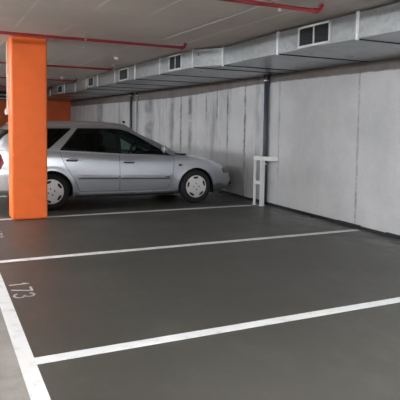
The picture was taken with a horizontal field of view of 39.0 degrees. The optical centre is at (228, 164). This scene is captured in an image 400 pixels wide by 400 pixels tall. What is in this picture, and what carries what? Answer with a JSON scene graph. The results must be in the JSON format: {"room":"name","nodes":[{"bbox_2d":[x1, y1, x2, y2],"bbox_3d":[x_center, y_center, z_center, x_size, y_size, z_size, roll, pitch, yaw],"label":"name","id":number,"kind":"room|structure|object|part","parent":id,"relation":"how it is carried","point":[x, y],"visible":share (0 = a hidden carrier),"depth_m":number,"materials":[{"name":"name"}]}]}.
{"room":"parking garage","nodes":[
{"label":"parking garage","id":0,"kind":"room"},
{"bbox_2d":[0,100,70,126],"bbox_3d":[-11.952,-1.760,22.977,10.811,2.636,0.214,-1,5,-27],"label":"wall","id":1,"kind":"structure","parent":0,"point":[57,110],"depth_m":25.00,"materials":[{"name":"orange paint"}]},
{"bbox_2d":[0,91,6,99],"bbox_3d":[-12.745,-2.855,22.307,8.824,0.383,0.084,-1,5,-27],"label":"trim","id":2,"kind":"structure","parent":1,"relation":"attached to","point":[1,92],"depth_m":23.90,"materials":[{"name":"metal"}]},
{"bbox_2d":[0,191,399,399],"bbox_3d":[-4.785,0.769,9.339,11.010,0.154,31.314,-1,5,-27],"label":"floor","id":3,"kind":"structure","parent":0,"point":[83,302],"depth_m":4.64,"materials":[{"name":"grey concrete"}]},
{"bbox_2d":[9,283,34,297],"bbox_3d":[-1.765,1.075,4.812,0.178,0.001,0.450,-1,5,-27],"label":"number","id":4,"kind":"object","parent":3,"relation":"on","point":[31,289],"visible":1,"depth_m":4.79,"materials":[{"name":"paint"}]},
{"bbox_2d":[0,274,50,399],"bbox_3d":[-4.234,0.707,9.255,0.094,0.002,30.456,-1,5,-27],"label":"parking line","id":5,"kind":"object","parent":3,"relation":"on","point":[35,385],"visible":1,"depth_m":3.54,"materials":[{"name":"paint"}]},
{"bbox_2d":[8,36,47,219],"bbox_3d":[-2.968,-0.522,8.330,0.490,2.636,0.450,-1,5,-27],"label":"pillar","id":6,"kind":"structure","parent":3,"relation":"on","point":[27,56],"depth_m":8.13,"materials":[{"name":"orange paint"}]},
{"bbox_2d":[5,41,9,114],"bbox_3d":[-3.229,-1.257,8.207,0.062,1.061,0.064,-1,5,-27],"label":"switch box","id":7,"kind":"object","parent":6,"relation":"attached to","point":[7,111],"visible":1,"depth_m":8.19,"materials":[{"name":"white plastic"}]},
{"bbox_2d":[0,121,229,209],"bbox_3d":[-2.097,-0.066,10.329,4.415,1.466,1.964,-1,5,-27],"label":"car","id":8,"kind":"object","parent":3,"relation":"on","point":[86,159],"visible":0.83,"depth_m":9.53,"materials":[{"name":"silver metal"}]},
{"bbox_2d":[0,154,3,169],"bbox_3d":[-3.641,-0.050,8.817,0.324,0.300,0.086,4,5,32],"label":"tail lamp","id":9,"kind":"object","parent":8,"relation":"attached to","point":[1,155],"depth_m":8.76,"materials":[{"name":"red plastic"}]},
{"bbox_3d":[-2.307,0.114,9.376,0.978,0.670,0.179,-1,5,-27],"label":"door","id":10,"kind":"part","parent":8,"relation":"part of","materials":[{"name":"silver metal"}]},
{"bbox_3d":[-2.146,0.207,9.362,0.685,0.081,0.020,-1,5,-27],"label":"moulding","id":11,"kind":"part","parent":8,"relation":"part of","materials":[{"name":"grey metal"}]},
{"bbox_3d":[-1.724,0.485,9.661,1.720,0.046,0.052,-1,5,-27],"label":"sill trim","id":12,"kind":"part","parent":8,"relation":"part of","materials":[{"name":"grey metal"}]},
{"bbox_3d":[-1.418,0.214,9.739,0.895,0.087,0.021,-1,5,-27],"label":"moulding","id":13,"kind":"part","parent":8,"relation":"part of","materials":[{"name":"grey metal"}]},
{"bbox_3d":[-1.431,0.123,9.831,0.982,0.629,0.182,-1,5,-27],"label":"door","id":14,"kind":"part","parent":8,"relation":"part of","materials":[{"name":"silver metal"}]},
{"bbox_2d":[0,205,251,219],"bbox_3d":[-1.571,0.771,9.057,4.459,0.002,0.093,-1,5,-27],"label":"parking line","id":15,"kind":"object","parent":3,"relation":"on","point":[238,205],"visible":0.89,"depth_m":9.13,"materials":[{"name":"paint"}]},
{"bbox_2d":[0,229,359,262],"bbox_3d":[-0.273,0.959,6.820,4.717,0.002,0.098,-1,5,-27],"label":"parking line","id":16,"kind":"object","parent":3,"relation":"on","point":[215,242],"visible":1,"depth_m":6.60,"materials":[{"name":"paint"}]},
{"bbox_2d":[34,297,399,364],"bbox_3d":[0.958,1.151,4.496,4.776,0.002,0.103,-1,5,-27],"label":"parking line","id":17,"kind":"object","parent":3,"relation":"on","point":[140,343],"visible":1,"depth_m":3.91,"materials":[{"name":"paint"}]},
{"bbox_2d":[252,155,277,205],"bbox_3d":[0.612,0.293,10.132,0.292,0.881,0.654,-1,5,-27],"label":"guard","id":18,"kind":"object","parent":3,"relation":"on","point":[262,159],"visible":1,"depth_m":10.00,"materials":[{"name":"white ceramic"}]},
{"bbox_3d":[0.478,0.290,10.146,0.037,0.862,0.038,-1,5,-27],"label":"post","id":19,"kind":"part","parent":18,"relation":"part of","materials":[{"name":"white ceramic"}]},
{"bbox_3d":[0.603,0.303,10.009,0.072,0.862,0.054,-1,5,-27],"label":"post","id":20,"kind":"part","parent":18,"relation":"part of","materials":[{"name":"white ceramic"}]},
{"bbox_3d":[0.729,-0.095,9.926,0.314,0.072,0.047,2,4,14],"label":"rail","id":21,"kind":"part","parent":18,"relation":"part of","materials":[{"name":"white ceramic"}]},
{"bbox_2d":[0,0,399,90],"bbox_3d":[-4.733,-2.038,9.134,11.010,0.205,31.314,-1,5,-27],"label":"ceiling","id":22,"kind":"structure","parent":0,"point":[138,21],"depth_m":6.80,"materials":[{"name":"concrete"}]},
{"bbox_2d":[0,77,77,81],"bbox_3d":[-8.164,-2.269,13.637,8.931,0.116,0.060,-1,5,-27],"label":"pipe","id":23,"kind":"object","parent":22,"relation":"attached to","point":[0,77],"visible":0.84,"depth_m":15.44,"materials":[{"name":"red metal"}]},
{"bbox_2d":[0,62,113,70],"bbox_3d":[-6.339,-1.966,9.945,8.793,0.116,0.060,-1,5,-27],"label":"pipe","id":24,"kind":"object","parent":22,"relation":"attached to","point":[108,69],"visible":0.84,"depth_m":11.61,"materials":[{"name":"red metal"}]},
{"bbox_2d":[0,31,186,49],"bbox_3d":[-4.484,-1.663,6.269,8.723,0.116,0.060,-1,5,-27],"label":"pipe","id":25,"kind":"object","parent":22,"relation":"attached to","point":[1,32],"visible":1,"depth_m":7.61,"materials":[{"name":"red metal"}]},
{"bbox_2d":[159,0,279,41],"bbox_3d":[1.960,-1.309,2.422,0.020,0.020,12.976,-1,5,-27],"label":"conduit","id":26,"kind":"object","parent":22,"relation":"attached to","point":[274,1],"visible":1,"depth_m":6.40,"materials":[{"name":"grey metal"}]},
{"bbox_2d":[47,2,399,100],"bbox_3d":[-0.774,-1.835,11.130,1.746,0.307,30.980,-1,5,-27],"label":"ventilation duct","id":27,"kind":"object","parent":22,"relation":"attached to","point":[372,34],"visible":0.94,"depth_m":8.03,"materials":[{"name":"metal"}]},
{"bbox_2d":[58,85,61,92],"bbox_3d":[-5.573,-2.477,18.645,0.020,0.246,0.751,-1,5,-27],"label":"grille","id":28,"kind":"object","parent":27,"relation":"attached to","point":[60,86],"depth_m":18.57,"materials":[{"name":"metal"}]},
{"bbox_2d":[88,76,93,86],"bbox_3d":[-3.587,-2.152,14.705,0.020,0.246,0.590,-1,5,-27],"label":"grille","id":29,"kind":"object","parent":27,"relation":"attached to","point":[91,79],"depth_m":14.68,"materials":[{"name":"metal"}]},
{"bbox_2d":[119,67,127,80],"bbox_3d":[-2.269,-1.946,12.208,0.020,0.256,0.654,-1,5,-27],"label":"grille","id":30,"kind":"object","parent":27,"relation":"attached to","point":[123,73],"depth_m":12.19,"materials":[{"name":"metal"}]},
{"bbox_2d":[169,53,181,70],"bbox_3d":[-0.899,-1.726,9.549,0.020,0.256,0.567,-1,5,-27],"label":"grille","id":31,"kind":"object","parent":27,"relation":"attached to","point":[175,61],"depth_m":9.53,"materials":[{"name":"metal"}]},
{"bbox_2d":[298,20,330,48],"bbox_3d":[0.970,-1.468,6.389,0.020,0.241,0.612,-1,5,-27],"label":"grille","id":32,"kind":"object","parent":27,"relation":"attached to","point":[318,34],"depth_m":6.36,"materials":[{"name":"metal"}]},
{"bbox_2d":[219,0,323,13],"bbox_3d":[-2.985,-1.427,3.420,8.778,0.116,0.060,-1,5,-27],"label":"pipe","id":33,"kind":"object","parent":22,"relation":"attached to","point":[251,2],"visible":1,"depth_m":5.19,"materials":[{"name":"red metal"}]},
{"bbox_2d":[71,58,399,234],"bbox_3d":[0.097,-0.705,11.612,0.198,2.636,31.100,-1,5,-27],"label":"wall","id":34,"kind":"structure","parent":0,"point":[334,131],"depth_m":9.25,"materials":[{"name":"concrete"}]},
{"bbox_2d":[129,93,133,128],"bbox_3d":[-2.956,-1.013,17.175,0.135,2.326,0.113,-1,5,-27],"label":"pipe","id":35,"kind":"object","parent":34,"relation":"attached to","point":[130,94],"visible":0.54,"depth_m":17.08,"materials":[{"name":"black metal"}]},
{"bbox_2d":[136,92,138,131],"bbox_3d":[-2.716,-0.979,16.769,0.081,2.326,0.059,-1,5,-27],"label":"pipe","id":36,"kind":"object","parent":34,"relation":"attached to","point":[137,95],"visible":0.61,"depth_m":16.70,"materials":[{"name":"grey metal"}]},
{"bbox_2d":[263,75,269,203],"bbox_3d":[0.671,-0.433,10.165,0.110,2.326,0.113,-1,5,-27],"label":"pipe","id":37,"kind":"object","parent":34,"relation":"attached to","point":[266,77],"visible":0.8,"depth_m":10.11,"materials":[{"name":"black metal"}]},
{"bbox_2d":[215,190,399,238],"bbox_3d":[-0.021,0.587,11.658,0.012,0.048,31.100,-1,5,-27],"label":"baseboard","id":38,"kind":"structure","parent":34,"relation":"attached to","point":[222,191],"depth_m":8.67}
]}

